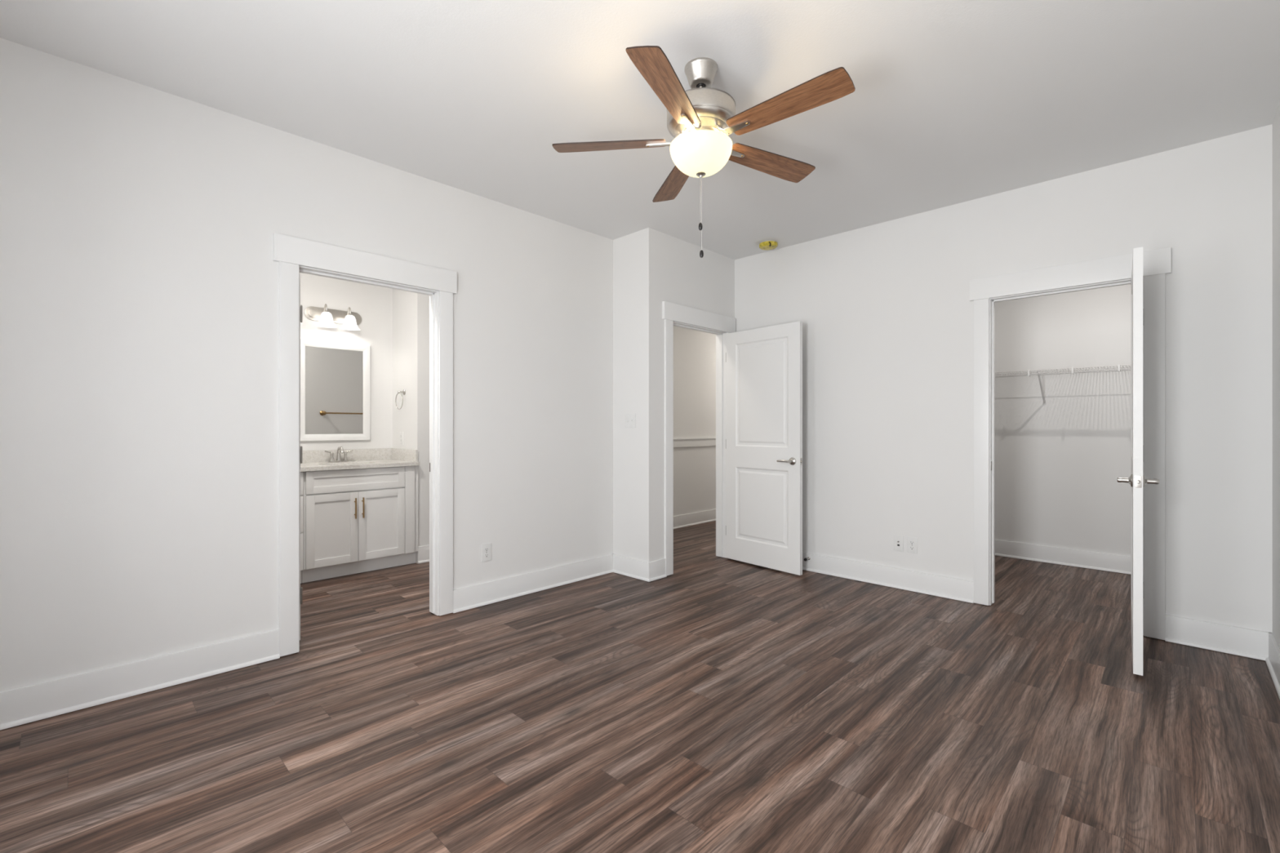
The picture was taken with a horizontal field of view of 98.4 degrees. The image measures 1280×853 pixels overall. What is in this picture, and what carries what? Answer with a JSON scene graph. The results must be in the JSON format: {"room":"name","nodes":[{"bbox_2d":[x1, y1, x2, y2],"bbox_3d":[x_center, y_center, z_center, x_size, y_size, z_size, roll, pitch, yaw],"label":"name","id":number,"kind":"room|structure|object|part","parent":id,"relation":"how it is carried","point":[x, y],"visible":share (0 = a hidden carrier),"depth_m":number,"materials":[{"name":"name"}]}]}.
{"room":"empty bedroom","nodes":[
{"label":"empty bedroom","id":0,"kind":"room"},
{"bbox_2d":[0,37,613,692],"bbox_3d":[-1.613,-0.172,3.226,0.115,2.745,3.866,0,0,44],"label":"wall","id":1,"kind":"structure","parent":0,"point":[139,272],"depth_m":2.63,"materials":[{"name":"paint"}]},
{"bbox_2d":[299,273,302,639],"bbox_3d":[-2.161,0.168,3.311,0.782,2.028,0.151,0,0,45],"label":"door","id":2,"kind":"structure","parent":1,"relation":"in","point":[300,306],"depth_m":3.05,"materials":[{"name":"paint"}]},
{"bbox_2d":[0,554,613,729],"bbox_3d":[-1.523,1.125,3.219,0.026,0.143,3.751,0,0,44],"label":"baseboard","id":3,"kind":"structure","parent":1,"relation":"attached to","point":[19,706],"depth_m":2.57,"materials":[{"name":"paint"}]},
{"bbox_2d":[273,232,457,657],"bbox_3d":[-1.579,0.100,3.244,0.139,2.192,1.004,0,0,44],"label":"door frame","id":4,"kind":"structure","parent":1,"relation":"attached to","point":[294,255],"depth_m":3.10,"materials":[{"name":"paint"}]},
{"bbox_3d":[-1.538,-0.926,3.204,0.024,0.140,1.004,0,0,44],"label":"head casing","id":5,"kind":"part","parent":4,"relation":"part of","materials":[{"name":"paint"}]},
{"bbox_2d":[481,542,491,561],"bbox_3d":[-1.038,0.851,3.729,0.007,0.116,0.072,0,0,44],"label":"wall outlet","id":6,"kind":"object","parent":1,"relation":"attached to","point":[486,548],"visible":1,"depth_m":3.73,"materials":[{"name":"white plastic"}]},
{"bbox_2d":[299,272,392,450],"bbox_3d":[-2.949,-0.172,4.667,0.115,2.745,1.634,0,0,44],"label":"wall","id":7,"kind":"structure","parent":0,"point":[374,304],"depth_m":5.05,"materials":[{"name":"paint"}]},
{"bbox_2d":[304,303,361,330],"bbox_3d":[-2.617,-0.950,4.777,0.207,0.196,0.456,0,0,44],"label":"vanity light","id":8,"kind":"object","parent":7,"relation":"attached to","point":[326,317],"visible":1,"depth_m":4.77,"materials":[{"name":"white glass"}]},
{"bbox_3d":[-2.697,-1.003,4.723,0.130,0.090,0.042,0,0,44],"label":"arm","id":9,"kind":"part","parent":8,"relation":"part of","materials":[{"name":"silver metal"}]},
{"bbox_3d":[-2.665,-0.912,4.692,0.158,0.120,0.158,0,0,44],"label":"lamp shade","id":10,"kind":"part","parent":8,"relation":"part of","materials":[{"name":"white glass"}]},
{"bbox_3d":[-2.681,-0.968,4.839,0.028,0.116,0.456,0,0,44],"label":"plate","id":11,"kind":"part","parent":8,"relation":"part of","materials":[{"name":"silver metal"}]},
{"bbox_3d":[-2.566,-1.003,4.858,0.130,0.090,0.042,0,0,44],"label":"arm","id":12,"kind":"part","parent":8,"relation":"part of","materials":[{"name":"silver metal"}]},
{"bbox_3d":[-2.534,-0.912,4.827,0.158,0.120,0.158,0,0,44],"label":"lamp shade","id":13,"kind":"part","parent":8,"relation":"part of","materials":[{"name":"white glass"}]},
{"bbox_2d":[300,338,370,441],"bbox_3d":[-2.676,-0.308,4.846,0.026,0.868,0.586,0,0,44],"label":"wall mirror","id":14,"kind":"object","parent":7,"relation":"attached to","point":[335,376],"visible":0.84,"depth_m":4.84,"materials":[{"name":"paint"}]},
{"bbox_2d":[302,448,391,462],"bbox_3d":[-2.865,0.256,4.655,0.020,0.104,1.531,0,0,44],"label":"backsplash","id":15,"kind":"structure","parent":7,"relation":"attached to","point":[319,455],"depth_m":4.94,"materials":[{"name":"stone"}]},
{"bbox_2d":[392,288,429,563],"bbox_3d":[-1.872,-0.172,5.384,0.657,2.745,0.896,0,0,44],"label":"wall","id":16,"kind":"structure","parent":0,"point":[411,310],"depth_m":4.90,"materials":[{"name":"paint"}]},
{"bbox_2d":[395,389,405,409],"bbox_3d":[-2.163,-0.245,5.000,0.158,0.186,0.060,0,0,44],"label":"towel ring","id":17,"kind":"object","parent":16,"relation":"attached to","point":[403,392],"visible":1,"depth_m":5.00,"materials":[{"name":"silver metal"}]},
{"bbox_3d":[-2.163,-0.312,5.000,0.052,0.052,0.060,0,0,44],"label":"post","id":18,"kind":"part","parent":17,"relation":"part of","materials":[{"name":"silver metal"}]},
{"bbox_2d":[417,545,429,563],"bbox_3d":[-1.627,1.125,5.145,0.026,0.143,0.896,0,0,44],"label":"baseboard","id":19,"kind":"structure","parent":16,"relation":"attached to","point":[423,553],"depth_m":4.86,"materials":[{"name":"paint"}]},
{"bbox_2d":[613,227,658,562],"bbox_3d":[-0.078,-0.172,4.509,0.522,2.745,0.115,0,0,44],"label":"wall","id":20,"kind":"structure","parent":0,"point":[635,255],"depth_m":4.39,"materials":[{"name":"paint"}]},
{"bbox_2d":[625,413,635,427],"bbox_3d":[-0.081,-0.046,4.421,0.116,0.116,0.016,0,0,44],"label":"light switch","id":21,"kind":"object","parent":20,"relation":"attached to","point":[630,419],"visible":1,"depth_m":4.42,"materials":[{"name":"white plastic"}]},
{"bbox_2d":[613,554,650,582],"bbox_3d":[-0.077,1.125,4.410,0.432,0.143,0.026,0,0,44],"label":"baseboard","id":22,"kind":"structure","parent":20,"relation":"attached to","point":[631,567],"depth_m":4.39,"materials":[{"name":"paint"}]},
{"bbox_2d":[0,520,1279,852],"bbox_3d":[0.383,1.240,3.968,5.909,0.080,7.715,0,0,44],"label":"floor","id":23,"kind":"structure","parent":0,"point":[713,704],"depth_m":2.20,"materials":[{"name":"brown wood"}]},
{"bbox_2d":[300,471,303,583],"bbox_3d":[-2.958,0.769,4.132,0.617,0.858,0.645,0,0,44],"label":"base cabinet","id":24,"kind":"object","parent":23,"relation":"on","point":[301,473],"visible":0.12,"depth_m":4.16,"materials":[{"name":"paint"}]},
{"bbox_3d":[-2.763,0.945,3.955,0.019,0.278,0.613,0,0,44],"label":"drawer","id":25,"kind":"part","parent":24,"relation":"part of","materials":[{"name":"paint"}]},
{"bbox_3d":[-2.763,0.661,3.955,0.019,0.270,0.613,0,0,44],"label":"drawer","id":26,"kind":"part","parent":24,"relation":"part of","materials":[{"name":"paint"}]},
{"bbox_3d":[-2.763,0.429,3.955,0.019,0.173,0.613,0,0,44],"label":"drawer","id":27,"kind":"part","parent":24,"relation":"part of","materials":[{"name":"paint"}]},
{"bbox_2d":[302,465,417,582],"bbox_3d":[-2.424,0.769,4.679,0.617,0.858,0.880,0,0,44],"label":"vanity cabinet","id":28,"kind":"object","parent":23,"relation":"on","point":[356,521],"visible":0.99,"depth_m":4.45,"materials":[{"name":"paint"}]},
{"bbox_3d":[-2.406,0.805,4.321,0.019,0.558,0.372,0,0,44],"label":"door","id":29,"kind":"part","parent":28,"relation":"part of","materials":[{"name":"paint"}]},
{"bbox_3d":[-2.276,0.429,4.455,0.019,0.173,0.746,0,0,44],"label":"false drawer","id":30,"kind":"part","parent":28,"relation":"part of","materials":[{"name":"paint"}]},
{"bbox_3d":[-2.277,0.654,4.415,0.037,0.164,0.012,0,0,44],"label":"handle","id":31,"kind":"part","parent":28,"relation":"part of","materials":[{"name":"gold metal"}]},
{"bbox_2d":[300,448,419,471],"bbox_3d":[-2.655,0.341,4.451,0.605,0.274,1.531,0,0,44],"label":"countertop","id":32,"kind":"structure","parent":28,"relation":"on","point":[312,460],"depth_m":4.80,"materials":[{"name":"stone"}]},
{"bbox_2d":[324,446,352,462],"bbox_3d":[-2.615,0.239,4.796,0.178,0.137,0.154,0,0,-5],"label":"faucet","id":33,"kind":"object","parent":32,"relation":"on","point":[340,450],"visible":1,"depth_m":4.78,"materials":[{"name":"silver metal"}]},
{"bbox_3d":[-2.672,0.251,4.748,0.040,0.093,0.078,0,0,44],"label":"handle","id":34,"kind":"part","parent":33,"relation":"part of","materials":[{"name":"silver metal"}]},
{"bbox_3d":[-2.621,0.301,4.801,0.054,0.012,0.158,0,0,44],"label":"plate","id":35,"kind":"part","parent":33,"relation":"part of","materials":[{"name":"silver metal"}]},
{"bbox_3d":[-2.591,0.234,4.772,0.126,0.127,0.044,0,0,44],"label":"spout","id":36,"kind":"part","parent":33,"relation":"part of","materials":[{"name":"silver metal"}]},
{"bbox_3d":[-2.569,0.251,4.854,0.040,0.093,0.078,0,0,44],"label":"handle","id":37,"kind":"part","parent":33,"relation":"part of","materials":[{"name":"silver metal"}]},
{"bbox_3d":[-2.236,0.654,4.457,0.037,0.164,0.012,0,0,44],"label":"handle","id":38,"kind":"part","parent":28,"relation":"part of","materials":[{"name":"gold metal"}]},
{"bbox_3d":[-2.145,0.805,4.589,0.019,0.558,0.372,0,0,44],"label":"door","id":39,"kind":"part","parent":28,"relation":"part of","materials":[{"name":"paint"}]},
{"bbox_3d":[-1.985,0.715,4.757,0.016,0.746,0.084,0,0,44],"label":"filler panel","id":40,"kind":"part","parent":28,"relation":"part of","materials":[{"name":"paint"}]},
{"bbox_2d":[0,0,1279,259],"bbox_3d":[0.383,-1.595,3.968,5.909,0.100,7.715,0,0,44],"label":"ceiling","id":41,"kind":"structure","parent":0,"point":[952,102],"depth_m":2.47,"materials":[{"name":"paint"}]},
{"bbox_2d":[551,45,855,257],"bbox_3d":[0.296,-1.137,2.357,1.210,0.817,1.251,0,0,44],"label":"ceiling fan","id":42,"kind":"object","parent":41,"relation":"hanging from","point":[701,118],"visible":1,"depth_m":2.27,"materials":[{"name":"brown wood"}]},
{"bbox_3d":[-0.133,-1.231,2.419,0.492,0.006,0.131,0,13,6],"label":"blade","id":43,"kind":"part","parent":42,"relation":"part of","materials":[{"name":"brown wood"}]},
{"bbox_3d":[0.084,-1.225,2.399,0.123,0.007,0.040,0,13,6],"label":"blade arm","id":44,"kind":"part","parent":42,"relation":"part of"},
{"bbox_3d":[0.103,-1.231,2.015,0.131,0.006,0.492,14,5,23],"label":"blade","id":45,"kind":"part","parent":42,"relation":"part of","materials":[{"name":"brown wood"}]},
{"bbox_3d":[0.178,-1.231,2.769,0.131,0.006,0.492,-13,3,-12],"label":"blade","id":46,"kind":"part","parent":42,"relation":"part of","materials":[{"name":"brown wood"}]},
{"bbox_3d":[0.190,-1.225,2.216,0.040,0.006,0.123,14,5,23],"label":"blade arm","id":47,"kind":"part","parent":42,"relation":"part of","materials":[{"name":"silver metal"}]},
{"bbox_3d":[0.261,-0.863,2.380,0.017,0.033,0.017,0,0,44],"label":"knob","id":48,"kind":"part","parent":42,"relation":"part of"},
{"bbox_3d":[0.263,-1.149,2.380,0.268,0.121,0.268,0,0,44],"label":"lamp shade","id":49,"kind":"part","parent":42,"relation":"part of","materials":[{"name":"white glass"}]},
{"bbox_3d":[0.266,-0.917,2.380,0.003,0.320,0.003,0,0,44],"label":"pull chain","id":50,"kind":"part","parent":42,"relation":"part of","materials":[{"name":"metal"}]},
{"bbox_3d":[0.266,-0.745,2.380,0.017,0.033,0.017,0,0,44],"label":"knob","id":51,"kind":"part","parent":42,"relation":"part of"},
{"bbox_3d":[0.396,-1.225,2.260,0.123,0.006,0.040,0,-13,42],"label":"blade arm","id":52,"kind":"part","parent":42,"relation":"part of","materials":[{"name":"silver metal"}]},
{"bbox_3d":[0.418,-1.225,2.469,0.123,0.006,0.040,0,-13,-30],"label":"blade arm","id":53,"kind":"part","parent":42,"relation":"part of","materials":[{"name":"silver metal"}]},
{"bbox_3d":[0.607,-1.231,2.581,0.492,0.006,0.131,0,-13,-30],"label":"blade","id":54,"kind":"part","parent":42,"relation":"part of","materials":[{"name":"brown wood"}]},
{"bbox_3d":[0.560,-1.231,2.115,0.492,0.006,0.131,0,-13,42],"label":"blade","id":55,"kind":"part","parent":42,"relation":"part of","materials":[{"name":"brown wood"}]},
{"bbox_2d":[759,240,777,250],"bbox_3d":[1.081,-1.520,4.646,0.154,0.049,0.154,0,0,44],"label":"smoke detector","id":56,"kind":"object","parent":41,"relation":"attached to","point":[770,244],"visible":1,"depth_m":4.60,"materials":[{"name":"yellow plastic"}]},
{"bbox_2d":[673,326,715,515],"bbox_3d":[0.448,-0.172,6.615,0.115,2.745,3.634,0,0,44],"label":"wall","id":57,"kind":"structure","parent":0,"point":[694,351],"depth_m":6.74,"materials":[{"name":"paint"}]},
{"bbox_2d":[673,508,715,528],"bbox_3d":[0.498,1.125,6.566,0.026,0.143,3.634,0,0,44],"label":"baseboard","id":58,"kind":"structure","parent":57,"relation":"attached to","point":[694,518],"depth_m":6.73,"materials":[{"name":"paint"}]},
{"bbox_2d":[673,437,715,447],"bbox_3d":[0.498,0.193,6.566,0.026,0.105,3.634,0,0,44],"label":"trim","id":59,"kind":"structure","parent":57,"relation":"attached to","point":[696,442],"depth_m":6.73,"materials":[{"name":"paint"}]},
{"bbox_2d":[658,231,734,559],"bbox_3d":[1.377,-0.172,5.709,0.115,2.745,3.634,0,0,44],"label":"wall","id":60,"kind":"structure","parent":0,"point":[707,282],"depth_m":4.57,"materials":[{"name":"paint"}]},
{"bbox_2d":[649,558,666,581],"bbox_3d":[0.478,1.125,4.687,0.026,0.143,1.173,0,0,44],"label":"baseboard","id":61,"kind":"structure","parent":60,"relation":"attached to","point":[657,568],"depth_m":4.34,"materials":[{"name":"paint"}]},
{"bbox_2d":[662,301,735,575],"bbox_3d":[0.489,0.100,4.782,0.139,2.192,0.988,0,0,44],"label":"door frame","id":62,"kind":"structure","parent":60,"relation":"attached to","point":[673,314],"depth_m":4.72,"materials":[{"name":"paint"}]},
{"bbox_3d":[0.531,-0.926,4.742,0.024,0.140,0.988,0,0,44],"label":"head casing","id":63,"kind":"part","parent":62,"relation":"part of","materials":[{"name":"paint"}]},
{"bbox_2d":[725,321,802,575],"bbox_3d":[1.036,0.173,4.686,0.151,2.018,0.792,0,0,-40],"label":"door","id":64,"kind":"structure","parent":60,"relation":"in","point":[764,365],"depth_m":4.64,"materials":[{"name":"paint"}]},
{"bbox_3d":[1.176,0.279,4.447,0.058,0.064,0.151,0,0,-40],"label":"handle","id":65,"kind":"part","parent":64,"relation":"part of","materials":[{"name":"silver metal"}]},
{"bbox_2d":[734,124,1272,639],"bbox_3d":[2.095,-0.172,4.010,3.287,2.745,0.115,0,0,44],"label":"wall","id":66,"kind":"structure","parent":0,"point":[885,310],"depth_m":3.59,"materials":[{"name":"paint"}]},
{"bbox_2d":[893,534,903,551],"bbox_3d":[1.917,0.867,4.094,0.072,0.116,0.012,0,0,44],"label":"wall jack","id":67,"kind":"object","parent":66,"relation":"attached to","point":[898,540],"visible":1,"depth_m":4.09,"materials":[{"name":"white plastic"}]},
{"bbox_2d":[906,536,917,554],"bbox_3d":[1.987,0.867,4.030,0.072,0.116,0.007,0,0,44],"label":"wall outlet","id":68,"kind":"object","parent":66,"relation":"attached to","point":[912,542],"visible":1,"depth_m":4.03,"materials":[{"name":"white plastic"}]},
{"bbox_2d":[802,551,1272,660],"bbox_3d":[2.046,1.125,3.959,3.287,0.143,0.026,0,0,44],"label":"baseboard","id":69,"kind":"structure","parent":66,"relation":"attached to","point":[1238,641],"depth_m":3.79,"materials":[{"name":"paint"}]},
{"bbox_2d":[969,247,1171,639],"bbox_3d":[2.643,0.100,3.458,0.989,2.192,0.139,0,0,44],"label":"door frame","id":70,"kind":"structure","parent":66,"relation":"attached to","point":[1113,271],"depth_m":3.32,"materials":[{"name":"paint"}]},
{"bbox_3d":[2.603,-0.926,3.417,0.989,0.140,0.024,0,0,44],"label":"head casing","id":71,"kind":"part","parent":70,"relation":"part of","materials":[{"name":"paint"}]},
{"bbox_2d":[1117,247,1159,675],"bbox_3d":[2.605,0.165,2.897,0.151,2.030,0.750,0,0,41],"label":"door","id":72,"kind":"structure","parent":66,"relation":"in","point":[1137,480],"depth_m":2.62,"materials":[{"name":"paint"}]},
{"bbox_3d":[2.405,0.263,2.737,0.058,0.064,0.151,0,0,41],"label":"handle","id":73,"kind":"part","parent":72,"relation":"part of","materials":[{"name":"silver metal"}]},
{"bbox_3d":[2.363,0.263,2.619,0.025,0.056,0.013,0,0,41],"label":"latch plate","id":74,"kind":"part","parent":72,"relation":"part of","materials":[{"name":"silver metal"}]},
{"bbox_3d":[2.475,0.263,2.676,0.058,0.064,0.151,0,0,41],"label":"handle","id":75,"kind":"part","parent":72,"relation":"part of","materials":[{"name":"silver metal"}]},
{"bbox_2d":[995,284,1131,555],"bbox_3d":[3.825,-0.172,4.726,1.809,2.745,0.115,0,0,44],"label":"wall","id":76,"kind":"structure","parent":0,"point":[1059,463],"depth_m":4.79,"materials":[{"name":"paint"}]},
{"bbox_2d":[995,539,1131,574],"bbox_3d":[3.818,1.125,4.635,1.694,0.143,0.026,0,0,44],"label":"baseboard","id":77,"kind":"structure","parent":76,"relation":"attached to","point":[1055,555],"depth_m":4.77,"materials":[{"name":"paint"}]},
{"bbox_2d":[995,364,1131,404],"bbox_3d":[3.716,-0.338,4.532,1.686,0.291,0.317,0,0,44],"label":"wire shelf","id":78,"kind":"object","parent":76,"relation":"attached to","point":[1119,367],"visible":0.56,"depth_m":4.61,"materials":[{"name":"white metal"}]},
{"bbox_3d":[3.623,-0.439,4.435,1.686,0.008,0.008,0,0,44],"label":"hang rod","id":79,"kind":"part","parent":78,"relation":"part of","materials":[{"name":"white metal"}]},
{"bbox_2d":[1272,100,1279,648],"bbox_3d":[2.159,-0.172,1.639,0.115,2.745,6.861,0,0,44],"label":"wall","id":80,"kind":"structure","parent":0,"point":[1276,123],"depth_m":2.70,"materials":[{"name":"paint"}]},
{"bbox_2d":[1265,632,1279,699],"bbox_3d":[1.508,1.125,1.072,0.026,0.143,4.910,0,0,44],"label":"baseboard","id":81,"kind":"structure","parent":80,"relation":"attached to","point":[1273,661],"depth_m":2.64,"materials":[{"name":"paint"}]}
]}

